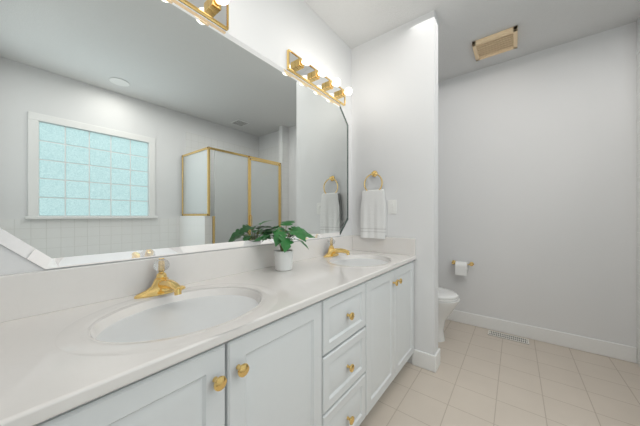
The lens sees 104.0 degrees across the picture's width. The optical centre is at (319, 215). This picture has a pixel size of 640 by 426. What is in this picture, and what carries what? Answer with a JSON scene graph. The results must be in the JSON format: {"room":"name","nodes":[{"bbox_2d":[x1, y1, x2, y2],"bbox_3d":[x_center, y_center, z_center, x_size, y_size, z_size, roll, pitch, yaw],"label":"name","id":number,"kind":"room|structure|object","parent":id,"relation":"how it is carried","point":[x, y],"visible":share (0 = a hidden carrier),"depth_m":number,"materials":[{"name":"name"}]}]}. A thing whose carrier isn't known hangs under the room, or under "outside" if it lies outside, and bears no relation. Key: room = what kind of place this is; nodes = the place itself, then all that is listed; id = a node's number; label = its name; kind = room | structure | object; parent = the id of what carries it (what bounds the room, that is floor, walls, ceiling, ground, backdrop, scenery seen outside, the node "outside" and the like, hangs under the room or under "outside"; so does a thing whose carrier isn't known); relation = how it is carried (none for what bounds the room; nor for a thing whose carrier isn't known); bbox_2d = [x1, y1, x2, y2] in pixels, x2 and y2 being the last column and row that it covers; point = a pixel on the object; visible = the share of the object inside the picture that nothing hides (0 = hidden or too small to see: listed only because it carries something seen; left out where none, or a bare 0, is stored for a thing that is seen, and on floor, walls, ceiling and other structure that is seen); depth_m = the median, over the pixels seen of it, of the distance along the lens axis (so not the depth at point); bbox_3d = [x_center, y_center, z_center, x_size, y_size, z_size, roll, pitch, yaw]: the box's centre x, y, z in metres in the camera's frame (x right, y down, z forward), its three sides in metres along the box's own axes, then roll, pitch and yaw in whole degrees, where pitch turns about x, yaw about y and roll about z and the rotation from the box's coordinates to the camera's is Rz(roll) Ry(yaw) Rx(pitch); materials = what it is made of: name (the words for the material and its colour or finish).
{"room":"bathroom","nodes":[
{"label":"bathroom","id":0,"kind":"room"},
{"bbox_2d":[0,244,259,275],"bbox_3d":[-0.692,0.130,1.145,0.100,0.092,0.950,0,0,38],"label":"wall","id":1,"kind":"structure","parent":0,"point":[11,262],"depth_m":0.77,"materials":[{"name":"paint"}]},
{"bbox_2d":[0,0,350,268],"bbox_3d":[-0.383,-0.687,1.532,0.110,1.726,2.044,0,0,38],"label":"mirror","id":2,"kind":"object","parent":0,"point":[133,129],"depth_m":1.07,"materials":[{"name":"white mirror"}]},
{"bbox_2d":[179,0,228,30],"bbox_3d":[-0.652,-1.036,0.998,0.137,0.132,0.700,0,0,38],"label":"sconce","id":3,"kind":"object","parent":2,"relation":"attached to","point":[216,12],"visible":1,"depth_m":1.22,"materials":[{"name":"gold metal"}]},
{"bbox_2d":[287,49,351,105],"bbox_3d":[0.046,-1.036,1.893,0.137,0.132,0.700,0,0,38],"label":"sconce","id":4,"kind":"object","parent":2,"relation":"attached to","point":[304,70],"visible":1,"depth_m":1.83,"materials":[{"name":"gold metal"}]},
{"bbox_2d":[0,235,351,322],"bbox_3d":[-0.333,0.243,1.501,0.020,0.136,2.060,0,0,38],"label":"backsplash","id":5,"kind":"structure","parent":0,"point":[29,293],"depth_m":0.95,"materials":[{"name":"white stone"}]},
{"bbox_2d":[351,10,437,362],"bbox_3d":[0.613,-0.190,2.148,0.720,2.720,0.120,0,0,38],"label":"wall","id":6,"kind":"structure","parent":0,"point":[394,110],"depth_m":2.01,"materials":[{"name":"paint"}]},
{"bbox_2d":[361,171,385,238],"bbox_3d":[0.460,-0.102,2.156,0.225,0.585,0.055,0,0,38],"label":"towel ring","id":7,"kind":"object","parent":6,"relation":"attached to","point":[373,213],"visible":1,"depth_m":2.13,"materials":[{"name":"white fabric"}]},
{"bbox_2d":[352,235,415,254],"bbox_3d":[0.523,0.243,2.125,0.562,0.136,0.022,0,0,38],"label":"backsplash","id":8,"kind":"structure","parent":6,"relation":"attached to","point":[394,245],"depth_m":2.08,"materials":[{"name":"white stone"}]},
{"bbox_2d":[388,200,396,213],"bbox_3d":[0.600,-0.075,2.075,0.072,0.116,0.010,0,0,38],"label":"light switch","id":9,"kind":"object","parent":6,"relation":"attached to","point":[392,206],"visible":1,"depth_m":2.07,"materials":[{"name":"plastic"}]},
{"bbox_2d":[412,349,435,372],"bbox_3d":[0.796,1.107,1.920,0.177,0.125,0.014,0,0,38],"label":"baseboard","id":10,"kind":"structure","parent":6,"relation":"attached to","point":[424,360],"depth_m":1.91,"materials":[{"name":"paint"}]},
{"bbox_2d":[435,348,439,370],"bbox_3d":[0.906,1.107,1.928,0.014,0.125,0.134,0,0,38],"label":"baseboard","id":11,"kind":"structure","parent":6,"relation":"attached to","point":[437,354],"depth_m":1.92,"materials":[{"name":"paint"}]},
{"bbox_2d":[304,0,639,81],"bbox_3d":[1.089,-1.600,1.094,2.970,0.100,3.375,0,0,38],"label":"ceiling","id":12,"kind":"structure","parent":0,"point":[463,25],"depth_m":1.98,"materials":[{"name":"white paint"}]},
{"bbox_2d":[472,25,517,60],"bbox_3d":[1.570,-1.535,2.244,0.320,0.030,0.300,0,0,38],"label":"ceiling vent","id":13,"kind":"object","parent":12,"relation":"in","point":[506,40],"visible":1,"depth_m":2.22,"materials":[{"name":"beige plastic"}]},
{"bbox_2d":[359,319,639,425],"bbox_3d":[1.089,1.220,1.094,2.970,0.100,3.375,0,0,38],"label":"floor","id":14,"kind":"structure","parent":0,"point":[480,377],"depth_m":1.70,"materials":[{"name":"tile"}]},
{"bbox_2d":[20,259,414,425],"bbox_3d":[-0.103,0.755,1.321,0.604,0.830,2.060,0,0,38],"label":"bathroom vanity","id":15,"kind":"object","parent":14,"relation":"on","point":[320,332],"depth_m":0.88,"materials":[{"name":"paint"}]},
{"bbox_2d":[0,251,415,425],"bbox_3d":[-0.110,0.325,1.327,0.586,0.030,2.060,0,0,38],"label":"countertop","id":16,"kind":"structure","parent":15,"relation":"on","point":[51,360],"depth_m":0.73,"materials":[{"name":"white stone"}]},
{"bbox_2d":[253,221,314,270],"bbox_3d":[-0.183,0.169,1.423,0.282,0.280,0.337,0,0,38],"label":"plant","id":17,"kind":"object","parent":16,"relation":"on","point":[283,255],"visible":1,"depth_m":1.40,"materials":[{"name":"green plant"}]},
{"bbox_2d":[438,287,459,341],"bbox_3d":[0.956,0.763,2.514,0.795,0.817,0.450,0,0,38],"label":"toilet","id":18,"kind":"object","parent":14,"relation":"on","point":[448,301],"visible":0.23,"depth_m":2.27,"materials":[{"name":"ceramic"}]},
{"bbox_2d":[488,330,528,344],"bbox_3d":[1.814,1.167,2.415,0.315,0.006,0.116,0,0,38],"label":"floor vent","id":19,"kind":"object","parent":14,"relation":"in","point":[510,337],"visible":1,"depth_m":2.40,"materials":[{"name":"metal"}]},
{"bbox_2d":[438,22,635,346],"bbox_3d":[2.137,-0.190,2.353,2.870,2.720,0.100,0,0,38],"label":"wall","id":20,"kind":"structure","parent":0,"point":[537,189],"depth_m":2.31,"materials":[{"name":"paint"}]},
{"bbox_2d":[452,260,473,275],"bbox_3d":[1.527,0.559,2.693,0.214,0.137,0.114,0,0,38],"label":"paper holder","id":21,"kind":"object","parent":20,"relation":"attached to","point":[461,268],"visible":1,"depth_m":2.66,"materials":[{"name":"white paper"}]},
{"bbox_2d":[447,310,636,362],"bbox_3d":[1.743,1.107,2.588,1.960,0.125,0.014,0,0,38],"label":"baseboard","id":22,"kind":"structure","parent":20,"relation":"attached to","point":[605,348],"depth_m":2.29,"materials":[{"name":"paint"}]},
{"bbox_2d":[636,51,639,366],"bbox_3d":[2.505,-0.055,1.907,0.080,2.450,0.150,0,0,38],"label":"tiled wall","id":23,"kind":"structure","parent":0,"point":[638,205],"depth_m":1.96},
{"bbox_2d":[636,16,639,54],"bbox_3d":[2.505,-1.415,1.907,0.080,0.270,0.150,0,0,38],"label":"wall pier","id":24,"kind":"object","parent":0,"point":[637,36],"visible":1,"depth_m":1.96,"materials":[{"name":"paint"}]}
]}

